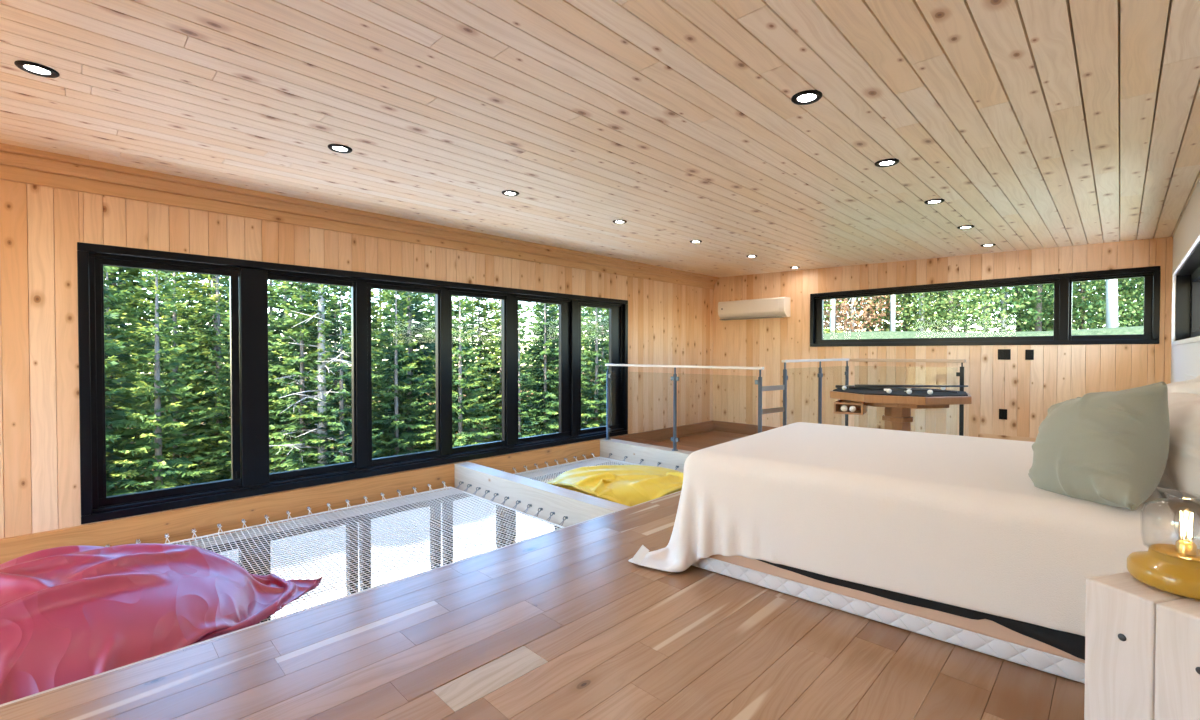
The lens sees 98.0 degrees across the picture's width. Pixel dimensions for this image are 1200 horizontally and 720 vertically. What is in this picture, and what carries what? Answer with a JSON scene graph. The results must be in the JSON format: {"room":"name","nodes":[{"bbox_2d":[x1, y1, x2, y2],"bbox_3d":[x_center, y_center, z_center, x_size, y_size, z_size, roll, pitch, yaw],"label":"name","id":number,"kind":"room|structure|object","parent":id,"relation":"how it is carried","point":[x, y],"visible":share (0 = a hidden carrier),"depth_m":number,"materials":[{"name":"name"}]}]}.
{"room":"loft bedroom","nodes":[
{"label":"loft bedroom","id":0,"kind":"room"},
{"bbox_2d":[0,179,712,547],"bbox_3d":[-1.860,1.291,4.853,0.190,5.260,10.224,1,1,45],"label":"wall","id":1,"kind":"structure","parent":0,"point":[41,227],"depth_m":3.49,"materials":[{"name":"brown wood"}]},
{"bbox_2d":[0,464,454,563],"bbox_3d":[-2.971,1.157,3.578,0.034,0.235,4.353,1,1,45],"label":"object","id":2,"kind":"structure","parent":1,"relation":"attached to","point":[179,524],"depth_m":3.81,"materials":[{"name":"brown wood"}]},
{"bbox_2d":[77,242,627,523],"bbox_3d":[-1.487,0.123,5.137,0.116,1.773,5.154,1,1,45],"label":"window","id":3,"kind":"structure","parent":1,"relation":"in","point":[248,279],"depth_m":4.19,"materials":[{"name":"black metal"}]},
{"bbox_2d":[0,143,718,289],"bbox_3d":[-1.755,-1.171,4.713,0.108,0.187,10.224,1,1,45],"label":"trim","id":4,"kind":"structure","parent":1,"relation":"attached to","point":[17,163],"depth_m":4.00,"materials":[{"name":"brown wood"}]},
{"bbox_2d":[203,462,623,623],"bbox_3d":[-1.502,2.457,5.173,0.130,2.260,5.080,1,1,45],"label":"window","id":5,"kind":"structure","parent":1,"relation":"in","point":[606,462],"depth_m":4.57,"materials":[{"name":"black metal"}]},
{"bbox_2d":[468,439,599,473],"bbox_3d":[-0.667,1.124,5.890,0.034,0.235,1.859,1,1,45],"label":"trim","id":6,"kind":"structure","parent":1,"relation":"attached to","point":[519,460],"depth_m":5.88,"materials":[{"name":"brown wood"}]},
{"bbox_2d":[453,461,629,526],"bbox_3d":[-0.609,1.153,4.410,2.206,0.250,0.158,1,1,45],"label":"beam","id":7,"kind":"structure","parent":1,"relation":"attached to","point":[579,507],"depth_m":4.26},
{"bbox_2d":[599,438,692,472],"bbox_3d":[0.819,1.132,5.843,2.206,0.250,0.170,1,1,45],"label":"trim","id":8,"kind":"structure","parent":1,"relation":"attached to","point":[651,455],"depth_m":6.06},
{"bbox_2d":[605,364,783,450],"bbox_3d":[0.968,0.531,5.946,2.152,0.950,0.444,1,1,45],"label":"glass railing","id":9,"kind":"object","parent":8,"relation":"on","point":[674,378],"visible":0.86,"depth_m":5.79,"materials":[{"name":"grey metal"}]},
{"bbox_2d":[0,420,1084,719],"bbox_3d":[0.036,1.173,2.962,5.164,0.250,10.224,1,1,45],"label":"floor","id":10,"kind":"structure","parent":0,"point":[603,635],"depth_m":1.85,"materials":[{"name":"brown wood"}]},
{"bbox_2d":[0,512,614,706],"bbox_3d":[-1.428,1.187,2.042,0.024,0.248,4.353,1,1,45],"label":"trim","id":11,"kind":"structure","parent":10,"relation":"attached to","point":[61,686],"depth_m":2.08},
{"bbox_2d":[164,486,563,622],"bbox_3d":[-2.189,1.283,2.792,2.066,0.080,4.207,1,1,45],"label":"net","id":12,"kind":"object","parent":11,"relation":"attached to","point":[446,488],"visible":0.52,"depth_m":3.71,"materials":[{"name":"white"}]},
{"bbox_2d":[0,543,322,704],"bbox_3d":[-2.571,1.111,2.465,1.755,0.348,1.394,0,1,12],"label":"beanbag","id":13,"kind":"object","parent":12,"relation":"on","point":[68,614],"visible":0.93,"depth_m":2.30,"materials":[{"name":"pink fabric"}]},
{"bbox_2d":[631,491,680,506],"bbox_3d":[0.875,1.154,4.354,0.024,0.248,1.859,1,1,45],"label":"trim","id":14,"kind":"structure","parent":10,"relation":"attached to","point":[678,491],"depth_m":3.89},
{"bbox_2d":[515,457,639,482],"bbox_3d":[0.118,1.235,5.109,2.062,0.051,1.732,1,1,45],"label":"net","id":15,"kind":"object","parent":14,"relation":"attached to","point":[583,462],"visible":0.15,"depth_m":5.88,"materials":[{"name":"white"}]},
{"bbox_2d":[547,465,683,506],"bbox_3d":[0.218,1.106,4.769,1.387,0.273,1.167,0,1,-11],"label":"beanbag","id":16,"kind":"object","parent":15,"relation":"on","point":[628,485],"visible":0.72,"depth_m":4.46,"materials":[{"name":"yellow fabric"}]},
{"bbox_2d":[782,359,848,425],"bbox_3d":[2.504,0.498,5.968,0.072,1.015,1.792,1,1,45],"label":"glass railing","id":17,"kind":"object","parent":10,"relation":"on","point":[820,374],"visible":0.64,"depth_m":5.97,"materials":[{"name":"grey metal"}]},
{"bbox_2d":[830,387,971,430],"bbox_3d":[2.579,0.636,4.526,1.026,0.780,1.026,1,1,33],"label":"table","id":18,"kind":"object","parent":10,"relation":"on","point":[898,405],"visible":0.61,"depth_m":4.27,"materials":[{"name":"brown wood"}]},
{"bbox_2d":[834,400,866,414],"bbox_3d":[2.131,0.400,4.437,0.220,0.095,0.310,1,1,33],"label":"tray","id":19,"kind":"object","parent":18,"relation":"on","point":[861,407],"depth_m":4.36,"materials":[{"name":"brown wood"}]},
{"bbox_2d":[835,385,957,392],"bbox_3d":[2.500,0.251,4.471,0.028,0.028,0.959,-1,1,-41],"label":"stick","id":20,"kind":"object","parent":18,"relation":"on","point":[836,386],"visible":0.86,"depth_m":4.41,"materials":[{"name":"grey wood"}]},
{"bbox_2d":[854,384,967,387],"bbox_3d":[2.615,0.222,4.390,0.904,0.027,0.028,0,1,5],"label":"stick","id":21,"kind":"object","parent":18,"relation":"on","point":[855,385],"visible":1,"depth_m":4.39,"materials":[{"name":"grey wood"}]},
{"bbox_2d":[849,359,965,435],"bbox_3d":[3.579,0.495,6.161,1.232,1.015,0.080,1,1,45],"label":"glass railing","id":22,"kind":"object","parent":10,"relation":"on","point":[961,373],"visible":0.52,"depth_m":5.78,"materials":[{"name":"black metal"}]},
{"bbox_2d":[692,487,1199,683],"bbox_3d":[1.642,0.768,2.643,1.880,0.561,1.548,1,1,40],"label":"bed","id":23,"kind":"object","parent":10,"relation":"on","point":[1056,652],"visible":0.13,"depth_m":1.96,"materials":[{"name":"white"}]},
{"bbox_2d":[628,422,1178,635],"bbox_3d":[1.492,0.753,2.772,1.956,0.586,1.936,1,1,40],"label":"blanket","id":24,"kind":"object","parent":23,"relation":"on","point":[956,520],"visible":0.9,"depth_m":2.08,"materials":[{"name":"white fabric"}]},
{"bbox_2d":[1028,382,1169,509],"bbox_3d":[1.741,0.275,1.834,0.417,0.413,0.373,0,1,-23],"label":"pillow","id":25,"kind":"object","parent":24,"relation":"on","point":[1110,448],"visible":0.99,"depth_m":1.70,"materials":[{"name":"green fabric"}]},
{"bbox_2d":[1157,393,1199,504],"bbox_3d":[2.034,0.299,1.815,0.326,0.356,0.553,1,1,45],"label":"pillow","id":26,"kind":"object","parent":23,"relation":"on","point":[1181,473],"visible":0.41,"depth_m":1.71,"materials":[{"name":"white fabric"}]},
{"bbox_2d":[1167,375,1199,394],"bbox_3d":[2.524,0.270,2.289,0.302,0.402,0.627,1,1,45],"label":"pillow","id":27,"kind":"object","parent":23,"relation":"on","point":[1192,386],"visible":0.12,"depth_m":2.11,"materials":[{"name":"white fabric"}]},
{"bbox_2d":[1084,572,1199,719],"bbox_3d":[1.444,0.822,1.273,0.289,0.500,0.282,0,1,-15],"label":"nightstand","id":28,"kind":"object","parent":10,"relation":"on","point":[1142,640],"visible":0.92,"depth_m":1.26,"materials":[{"name":"beige"}]},
{"bbox_2d":[1127,491,1199,599],"bbox_3d":[1.466,0.455,1.306,0.208,0.234,0.208,1,1,45],"label":"table lamp","id":29,"kind":"object","parent":28,"relation":"on","point":[1175,569],"visible":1,"depth_m":1.29,"materials":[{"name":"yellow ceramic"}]},
{"bbox_2d":[1175,539,1196,554],"bbox_3d":[1.466,0.468,1.306,0.036,0.028,0.036,1,1,45],"label":"socket","id":30,"kind":"object","parent":29,"relation":"attached to","point":[1182,547],"depth_m":1.30,"materials":[{"name":"gold metal"}]},
{"bbox_2d":[0,0,1199,276],"bbox_3d":[0.252,-1.344,2.782,7.274,0.451,11.124,1,1,45],"label":"ceiling","id":31,"kind":"structure","parent":0,"point":[1037,124],"depth_m":2.45,"materials":[{"name":"brown wood"}]},
{"bbox_2d":[14,60,59,77],"bbox_3d":[-2.302,-1.190,2.136,0.126,0.013,0.126,3,2,45],"label":"recessed light","id":32,"kind":"object","parent":31,"relation":"in","point":[33,68],"visible":1,"depth_m":2.13,"materials":[{"name":"black plastic"}]},
{"bbox_2d":[328,144,351,152],"bbox_3d":[-1.476,-1.202,2.965,0.126,0.013,0.126,3,2,45],"label":"recessed light","id":33,"kind":"object","parent":31,"relation":"in","point":[339,148],"visible":1,"depth_m":2.96,"materials":[{"name":"black plastic"}]},
{"bbox_2d":[791,90,821,104],"bbox_3d":[0.897,-1.140,2.266,0.126,0.013,0.126,3,2,45],"label":"recessed light","id":34,"kind":"object","parent":31,"relation":"in","point":[806,97],"visible":1,"depth_m":2.26,"materials":[{"name":"black plastic"}]},
{"bbox_2d":[875,158,898,166],"bbox_3d":[1.674,-1.151,3.045,0.126,0.013,0.126,3,2,45],"label":"recessed light","id":35,"kind":"object","parent":31,"relation":"in","point":[885,162],"visible":1,"depth_m":3.04,"materials":[{"name":"black plastic"}]},
{"bbox_2d":[713,236,1172,437],"bbox_3d":[3.644,-0.060,6.701,5.354,2.610,0.190,1,1,45],"label":"wall","id":36,"kind":"structure","parent":0,"point":[1027,389],"depth_m":6.21,"materials":[{"name":"brown wood"}]},
{"bbox_2d":[718,276,790,320],"bbox_3d":[2.272,-0.946,7.766,1.070,0.668,0.207,1,1,45],"label":"air conditioner","id":37,"kind":"object","parent":36,"relation":"attached to","point":[778,307],"visible":1,"depth_m":7.70,"materials":[{"name":"white plastic"}]},
{"bbox_2d":[810,266,1159,346],"bbox_3d":[4.137,-0.536,6.128,3.322,0.735,0.116,1,1,45],"label":"window","id":38,"kind":"structure","parent":36,"relation":"in","point":[1062,335],"depth_m":5.56,"materials":[{"name":"black metal"}]},
{"bbox_2d":[998,349,1010,359],"bbox_3d":[4.454,-0.061,5.751,0.112,0.115,0.012,1,1,45],"label":"light switch","id":39,"kind":"object","parent":36,"relation":"attached to","point":[1003,354],"visible":1,"depth_m":5.75,"materials":[{"name":"black plastic"}]},
{"bbox_2d":[978,433,1035,441],"bbox_3d":[4.813,0.924,5.406,1.469,0.178,0.014,1,1,45],"label":"baseboard","id":40,"kind":"structure","parent":36,"relation":"attached to","point":[983,435],"depth_m":5.74,"materials":[{"name":"brown wood"}]},
{"bbox_2d":[1025,350,1033,359],"bbox_3d":[4.608,-0.056,5.598,0.070,0.110,0.012,1,1,45],"label":"light switch","id":41,"kind":"object","parent":36,"relation":"attached to","point":[1029,354],"visible":1,"depth_m":5.59,"materials":[{"name":"black plastic"}]},
{"bbox_2d":[1171,178,1199,382],"bbox_3d":[1.802,-0.082,1.185,0.200,2.410,10.224,1,1,45],"label":"wall","id":42,"kind":"structure","parent":0,"point":[1185,358],"depth_m":3.85,"materials":[{"name":"white paint"}]},
{"bbox_2d":[1171,230,1199,379],"bbox_3d":[4.174,-0.108,3.714,0.016,1.350,2.815,1,1,45],"label":"trim","id":43,"kind":"structure","parent":42,"relation":"attached to","point":[1196,239],"depth_m":3.99,"materials":[{"name":"white paint"}]},
{"bbox_2d":[1175,242,1199,340],"bbox_3d":[4.247,-0.449,3.635,0.180,0.605,2.755,1,1,45],"label":"window","id":44,"kind":"structure","parent":42,"relation":"in","point":[1187,319],"depth_m":4.60,"materials":[{"name":"black metal"}]},
{"label":"outside","id":45,"kind":"structure","parent":0,"visible":0},
{"bbox_2d":[120,326,1143,618],"bbox_3d":[-1.791,1.549,12.394,100.000,4.669,105.000,1,1,45],"label":"ground","id":46,"kind":"structure","parent":45,"point":[1136,329],"depth_m":11.19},
{"bbox_2d":[104,271,162,374],"bbox_3d":[-19.200,-4.201,20.789,4.077,12.973,4.179,-1,1,-38],"label":"spruce tree","id":47,"kind":"object","parent":46,"relation":"on","point":[124,271],"visible":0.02,"depth_m":20.91,"materials":[{"name":"green plant"}]},
{"bbox_2d":[104,267,171,486],"bbox_3d":[-12.407,0.329,13.156,2.948,6.972,2.673,1,1,44],"label":"spruce tree","id":48,"kind":"object","parent":46,"relation":"on","point":[109,327],"visible":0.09,"depth_m":13.24,"materials":[{"name":"green plant"}]},
{"bbox_2d":[104,267,179,446],"bbox_3d":[-15.318,-3.413,16.544,4.318,13.405,4.213,0,1,-17],"label":"spruce tree","id":49,"kind":"object","parent":46,"relation":"on","point":[133,271],"visible":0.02,"depth_m":16.46,"materials":[{"name":"green plant"}]},
{"bbox_2d":[103,266,184,495],"bbox_3d":[-10.382,-0.390,10.639,3.293,9.111,3.492,0,1,12],"label":"spruce tree","id":50,"kind":"object","parent":46,"relation":"on","point":[118,420],"visible":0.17,"depth_m":10.89,"materials":[{"name":"green plant"}]},
{"bbox_2d":[111,271,211,456],"bbox_3d":[-13.864,-2.139,16.896,3.425,10.896,3.510,0,1,23],"label":"spruce tree","id":51,"kind":"object","parent":46,"relation":"on","point":[149,298],"visible":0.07,"depth_m":16.61,"materials":[{"name":"green plant"}]},
{"bbox_2d":[105,268,229,492],"bbox_3d":[-9.602,0.578,11.359,2.718,7.091,2.999,0,1,-19],"label":"spruce tree","id":52,"kind":"object","parent":46,"relation":"on","point":[142,443],"visible":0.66,"depth_m":11.29,"materials":[{"name":"green plant"}]},
{"bbox_2d":[105,270,230,491],"bbox_3d":[-10.701,0.217,13.125,2.893,7.546,3.191,1,1,32],"label":"spruce tree","id":53,"kind":"object","parent":46,"relation":"on","point":[162,342],"visible":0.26,"depth_m":13.07,"materials":[{"name":"green plant"}]},
{"bbox_2d":[170,273,228,400],"bbox_3d":[-17.197,-3.352,22.769,3.482,11.079,3.569,0,1,5],"label":"spruce tree","id":54,"kind":"object","parent":46,"relation":"on","point":[200,284],"visible":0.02,"depth_m":22.73,"materials":[{"name":"green plant"}]},
{"bbox_2d":[152,272,278,461],"bbox_3d":[-12.746,-1.104,17.316,3.952,10.077,4.399,0,1,19],"label":"spruce tree","id":55,"kind":"object","parent":46,"relation":"on","point":[194,366],"visible":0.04,"depth_m":16.77,"materials":[{"name":"green plant"}]},
{"bbox_2d":[148,274,290,486],"bbox_3d":[-10.067,-0.213,13.752,3.557,8.411,3.224,0,1,1],"label":"spruce tree","id":56,"kind":"object","parent":46,"relation":"on","point":[216,301],"visible":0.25,"depth_m":13.40,"materials":[{"name":"green plant"}]},
{"bbox_2d":[176,290,283,481],"bbox_3d":[-8.890,1.113,12.709,2.201,5.741,2.428,0,1,-7],"label":"spruce tree","id":57,"kind":"object","parent":46,"relation":"on","point":[223,444],"visible":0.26,"depth_m":12.44,"materials":[{"name":"green plant"}]},
{"bbox_2d":[228,281,312,431],"bbox_3d":[-12.167,-1.250,19.363,3.425,8.934,3.778,0,1,16],"label":"spruce tree","id":58,"kind":"object","parent":46,"relation":"on","point":[270,283],"visible":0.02,"depth_m":19.31,"materials":[{"name":"green plant"}]},
{"bbox_2d":[268,282,324,397],"bbox_3d":[-14.705,-3.063,25.331,3.817,10.560,4.047,-1,1,-42],"label":"spruce tree","id":59,"kind":"object","parent":46,"relation":"on","point":[296,282],"visible":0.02,"depth_m":24.96,"materials":[{"name":"green plant"}]},
{"bbox_2d":[268,280,337,472],"bbox_3d":[-9.536,-0.272,16.163,3.992,9.145,3.586,0,1,5],"label":"spruce tree","id":60,"kind":"object","parent":46,"relation":"on","point":[272,388],"visible":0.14,"depth_m":15.78,"materials":[{"name":"green plant"}]},
{"bbox_2d":[268,281,351,472],"bbox_3d":[-7.313,0.095,12.996,3.025,7.893,2.853,0,1,3],"label":"spruce tree","id":61,"kind":"object","parent":46,"relation":"on","point":[292,460],"visible":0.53,"depth_m":12.63,"materials":[{"name":"green plant"}]},
{"bbox_2d":[269,283,351,464],"bbox_3d":[-6.846,-0.521,13.006,2.516,9.251,2.714,0,1,-28],"label":"spruce tree","id":62,"kind":"object","parent":46,"relation":"on","point":[322,323],"visible":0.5,"depth_m":12.81,"materials":[{"name":"plant"}]},
{"bbox_2d":[278,284,348,432],"bbox_3d":[-11.321,-0.834,20.467,3.414,8.073,3.095,1,1,38],"label":"spruce tree","id":63,"kind":"object","parent":46,"relation":"on","point":[306,284],"visible":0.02,"depth_m":20.25,"materials":[{"name":"green plant"}]},
{"bbox_2d":[285,285,389,462],"bbox_3d":[-7.897,0.458,15.881,3.326,7.619,2.988,0,1,4],"label":"spruce tree","id":64,"kind":"object","parent":46,"relation":"on","point":[337,388],"visible":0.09,"depth_m":15.72,"materials":[{"name":"green plant"}]},
{"bbox_2d":[294,286,382,467],"bbox_3d":[-6.445,0.972,12.980,2.371,6.184,2.615,0,1,25],"label":"spruce tree","id":65,"kind":"object","parent":46,"relation":"on","point":[341,458],"visible":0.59,"depth_m":12.77,"materials":[{"name":"green plant"}]},
{"bbox_2d":[332,290,418,452],"bbox_3d":[-7.723,-0.451,17.388,3.273,8.541,3.087,0,1,-19],"label":"spruce tree","id":66,"kind":"object","parent":46,"relation":"on","point":[374,309],"visible":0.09,"depth_m":17.20,"materials":[{"name":"green plant"}]},
{"bbox_2d":[371,289,399,385],"bbox_3d":[-12.055,-2.686,28.584,3.669,9.571,4.048,-1,1,-41],"label":"spruce tree","id":67,"kind":"object","parent":46,"relation":"on","point":[379,297],"visible":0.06,"depth_m":28.39,"materials":[{"name":"green plant"}]},
{"bbox_2d":[371,291,434,422],"bbox_3d":[-8.918,-1.006,22.864,3.512,8.306,3.184,1,1,41],"label":"spruce tree","id":68,"kind":"object","parent":46,"relation":"on","point":[387,292],"visible":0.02,"depth_m":22.53,"materials":[{"name":"green plant"}]},
{"bbox_2d":[371,290,435,458],"bbox_3d":[-5.822,0.706,14.924,2.832,6.696,2.567,0,1,9],"label":"spruce tree","id":69,"kind":"object","parent":46,"relation":"on","point":[399,426],"visible":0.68,"depth_m":14.79,"materials":[{"name":"green plant"}]},
{"bbox_2d":[375,290,435,451],"bbox_3d":[-6.694,-1.357,18.709,3.287,10.204,3.207,0,1,-8],"label":"spruce tree","id":70,"kind":"object","parent":46,"relation":"on","point":[418,295],"visible":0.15,"depth_m":18.65,"materials":[{"name":"green plant"}]},
{"bbox_2d":[371,290,455,458],"bbox_3d":[-5.696,-0.552,15.907,3.351,9.271,3.553,0,1,-6],"label":"spruce tree","id":71,"kind":"object","parent":46,"relation":"on","point":[418,328],"visible":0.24,"depth_m":15.78,"materials":[{"name":"green plant"}]},
{"bbox_2d":[413,294,484,432],"bbox_3d":[-7.061,-2.649,23.609,3.796,11.783,3.704,1,1,44],"label":"spruce tree","id":72,"kind":"object","parent":46,"relation":"on","point":[430,319],"visible":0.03,"depth_m":23.27,"materials":[{"name":"green plant"}]},
{"bbox_2d":[413,294,497,445],"bbox_3d":[-5.865,-0.296,20.042,3.536,9.017,3.936,-1,1,-39],"label":"spruce tree","id":73,"kind":"object","parent":46,"relation":"on","point":[456,345],"visible":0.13,"depth_m":19.86,"materials":[{"name":"green plant"}]},
{"bbox_2d":[418,295,499,446],"bbox_3d":[-4.200,0.554,15.742,2.958,6.996,2.682,-1,1,-43],"label":"spruce tree","id":74,"kind":"object","parent":46,"relation":"on","point":[462,438],"visible":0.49,"depth_m":15.62,"materials":[{"name":"green plant"}]},
{"bbox_2d":[455,297,489,378],"bbox_3d":[-7.998,-2.501,32.646,3.507,9.148,3.869,0,1,-6],"label":"spruce tree","id":75,"kind":"object","parent":46,"relation":"on","point":[481,332],"visible":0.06,"depth_m":32.57,"materials":[{"name":"green plant"}]},
{"bbox_2d":[456,297,499,423],"bbox_3d":[-6.067,-0.843,25.507,3.836,8.787,3.446,0,1,26],"label":"spruce tree","id":76,"kind":"object","parent":46,"relation":"on","point":[483,312],"visible":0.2,"depth_m":25.31,"materials":[{"name":"green plant"}]},
{"bbox_2d":[468,298,535,425],"bbox_3d":[-4.665,-2.434,25.704,4.150,11.481,4.400,0,1,29],"label":"spruce tree","id":77,"kind":"object","parent":46,"relation":"on","point":[486,349],"visible":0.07,"depth_m":25.43,"materials":[{"name":"green plant"}]},
{"bbox_2d":[468,299,536,442],"bbox_3d":[-3.865,0.018,20.412,3.234,7.648,2.932,0,1,10],"label":"spruce tree","id":78,"kind":"object","parent":46,"relation":"on","point":[493,337],"visible":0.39,"depth_m":20.13,"materials":[{"name":"green plant"}]},
{"bbox_2d":[486,300,536,378],"bbox_3d":[-5.718,-4.045,34.858,4.663,12.169,4.398,0,1,28],"label":"spruce tree","id":79,"kind":"object","parent":46,"relation":"on","point":[524,303],"visible":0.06,"depth_m":34.70,"materials":[{"name":"green plant"}]},
{"bbox_2d":[491,314,545,437],"bbox_3d":[-2.676,1.215,17.196,2.108,5.498,2.325,0,1,12],"label":"spruce tree","id":80,"kind":"object","parent":46,"relation":"on","point":[522,412],"visible":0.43,"depth_m":17.16,"materials":[{"name":"green plant"}]},
{"bbox_2d":[521,303,557,407],"bbox_3d":[-3.063,-0.879,28.422,3.440,8.771,3.829,0,1,-24],"label":"spruce tree","id":81,"kind":"object","parent":46,"relation":"on","point":[541,317],"visible":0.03,"depth_m":28.12,"materials":[{"name":"green plant"}]},
{"bbox_2d":[496,303,588,434],"bbox_3d":[-1.914,0.377,18.333,3.139,8.004,3.494,1,1,44],"label":"spruce tree","id":82,"kind":"object","parent":46,"relation":"on","point":[549,407],"visible":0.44,"depth_m":17.97,"materials":[{"name":"green plant"}]},
{"bbox_2d":[521,303,584,431],"bbox_3d":[-2.204,-0.209,23.153,3.028,7.898,3.340,0,1,30],"label":"spruce tree","id":83,"kind":"object","parent":46,"relation":"on","point":[556,306],"visible":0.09,"depth_m":23.01,"materials":[{"name":"green plant"}]},
{"bbox_2d":[520,303,592,431],"bbox_3d":[-1.821,-0.606,19.644,3.490,9.107,3.292,0,1,16],"label":"spruce tree","id":84,"kind":"object","parent":46,"relation":"on","point":[537,339],"visible":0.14,"depth_m":19.48,"materials":[{"name":"green plant"}]},
{"bbox_2d":[558,307,608,428],"bbox_3d":[-0.140,0.087,19.108,3.343,7.904,3.030,1,1,38],"label":"spruce tree","id":85,"kind":"object","parent":46,"relation":"on","point":[596,408],"visible":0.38,"depth_m":18.93,"materials":[{"name":"green plant"}]},
{"bbox_2d":[581,307,604,405],"bbox_3d":[-0.715,-0.771,30.195,3.277,7.750,2.971,-1,1,-33],"label":"spruce tree","id":86,"kind":"object","parent":46,"relation":"on","point":[582,330],"visible":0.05,"depth_m":30.07,"materials":[{"name":"green plant"}]},
{"bbox_2d":[581,307,608,428],"bbox_3d":[0.042,-0.429,20.985,2.759,8.778,2.828,0,1,-1],"label":"spruce tree","id":87,"kind":"object","parent":46,"relation":"on","point":[602,331],"visible":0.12,"depth_m":20.91,"materials":[{"name":"green plant"}]},
{"bbox_2d":[581,307,608,427],"bbox_3d":[-0.152,-1.848,24.472,3.551,11.298,3.639,-1,1,-42],"label":"spruce tree","id":88,"kind":"object","parent":46,"relation":"on","point":[583,313],"visible":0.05,"depth_m":24.19,"materials":[{"name":"green plant"}]},
{"bbox_2d":[829,299,834,332],"bbox_3d":[7.245,-4.284,16.474,1.885,7.489,2.044,0,1,-1],"label":"birch tree","id":89,"kind":"object","parent":46,"relation":"on","point":[832,301],"visible":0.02,"depth_m":16.41,"materials":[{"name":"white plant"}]},
{"bbox_2d":[824,301,846,332],"bbox_3d":[6.418,-3.690,17.009,2.729,6.960,3.038,0,1,-16],"label":"spruce tree","id":90,"kind":"object","parent":46,"relation":"on","point":[826,330],"visible":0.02,"depth_m":16.46,"materials":[{"name":"green plant"}]},
{"bbox_2d":[824,296,875,332],"bbox_3d":[9.438,-3.047,20.949,3.356,5.904,2.895,0,1,-11],"label":"autumn tree","id":91,"kind":"object","parent":46,"relation":"on","point":[825,324],"visible":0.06,"depth_m":20.54,"materials":[{"name":"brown plant"}]},
{"bbox_2d":[824,295,914,331],"bbox_3d":[9.155,-3.465,18.942,3.566,6.273,3.076,0,1,-11],"label":"autumn tree","id":92,"kind":"object","parent":46,"relation":"on","point":[852,327],"visible":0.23,"depth_m":18.65,"materials":[{"name":"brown plant"}]},
{"bbox_2d":[824,294,938,332],"bbox_3d":[10.200,-4.076,19.990,4.563,7.330,4.658,0,1,-29],"label":"broadleaf tree","id":93,"kind":"object","parent":46,"relation":"on","point":[902,328],"visible":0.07,"depth_m":19.28,"materials":[{"name":"plant"}]},
{"bbox_2d":[890,295,895,330],"bbox_3d":[10.199,-4.232,17.963,1.885,7.489,2.044,-1,1,-34],"label":"birch tree","id":94,"kind":"object","parent":46,"relation":"on","point":[892,297],"visible":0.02,"depth_m":17.92,"materials":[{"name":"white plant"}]},
{"bbox_2d":[858,291,971,331],"bbox_3d":[11.620,-3.928,19.905,4.400,6.923,4.310,0,1,-3],"label":"broadleaf tree","id":95,"kind":"object","parent":46,"relation":"on","point":[904,298],"visible":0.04,"depth_m":19.61,"materials":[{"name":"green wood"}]},
{"bbox_2d":[911,290,972,331],"bbox_3d":[14.138,-3.770,21.921,3.038,6.960,2.729,0,1,28],"label":"spruce tree","id":96,"kind":"object","parent":46,"relation":"on","point":[964,290],"visible":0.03,"depth_m":21.84,"materials":[{"name":"green plant"}]},
{"bbox_2d":[888,288,1029,331],"bbox_3d":[11.742,-3.664,17.524,4.056,6.515,4.141,1,1,33],"label":"broadleaf tree","id":97,"kind":"object","parent":46,"relation":"on","point":[948,301],"visible":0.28,"depth_m":17.07,"materials":[{"name":"plant"}]},
{"bbox_2d":[946,287,1000,331],"bbox_3d":[18.807,-6.594,27.017,3.829,11.887,3.736,0,1,25],"label":"spruce tree","id":98,"kind":"object","parent":46,"relation":"on","point":[1000,287],"visible":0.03,"depth_m":26.71,"materials":[{"name":"green plant"}]},
{"bbox_2d":[1000,287,1007,331],"bbox_3d":[13.793,-4.652,17.927,2.095,8.321,2.271,0,1,-26],"label":"birch tree","id":99,"kind":"object","parent":46,"relation":"on","point":[1005,296],"visible":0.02,"depth_m":17.91,"materials":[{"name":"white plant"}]},
{"bbox_2d":[953,285,1098,331],"bbox_3d":[16.023,-4.436,20.032,5.070,8.144,5.176,0,1,31],"label":"broadleaf tree","id":100,"kind":"object","parent":46,"relation":"on","point":[1016,290],"visible":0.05,"depth_m":19.78,"materials":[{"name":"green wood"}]},
{"bbox_2d":[956,278,1143,331],"bbox_3d":[14.194,-4.011,16.986,4.563,7.330,4.658,-1,1,-32],"label":"broadleaf tree","id":101,"kind":"object","parent":46,"relation":"on","point":[1037,319],"visible":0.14,"depth_m":16.53,"materials":[{"name":"plant"}]},
{"bbox_2d":[1009,278,1143,330],"bbox_3d":[16.703,-3.836,17.953,4.400,6.923,4.310,0,1,25],"label":"broadleaf tree","id":102,"kind":"object","parent":46,"relation":"on","point":[1080,290],"visible":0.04,"depth_m":17.61,"materials":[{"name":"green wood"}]},
{"bbox_2d":[1075,279,1134,328],"bbox_3d":[26.017,-5.298,27.009,4.557,10.439,4.094,0,1,14],"label":"spruce tree","id":103,"kind":"object","parent":46,"relation":"on","point":[1099,322],"visible":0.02,"depth_m":26.65,"materials":[{"name":"green plant"}]},
{"bbox_2d":[1074,277,1143,327],"bbox_3d":[17.001,-3.341,16.003,3.549,5.701,3.623,0,1,-14],"label":"broadleaf tree","id":104,"kind":"object","parent":46,"relation":"on","point":[1140,300],"visible":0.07,"depth_m":16.09,"materials":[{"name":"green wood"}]},
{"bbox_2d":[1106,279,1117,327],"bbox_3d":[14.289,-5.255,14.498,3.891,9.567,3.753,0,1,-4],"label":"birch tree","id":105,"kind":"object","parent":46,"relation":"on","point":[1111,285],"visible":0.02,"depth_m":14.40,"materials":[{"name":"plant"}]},
{"bbox_2d":[1089,278,1143,326],"bbox_3d":[18.462,-4.891,17.911,2.785,8.645,2.717,-1,1,-42],"label":"spruce tree","id":106,"kind":"object","parent":46,"relation":"on","point":[1134,287],"visible":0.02,"depth_m":17.87,"materials":[{"name":"green plant"}]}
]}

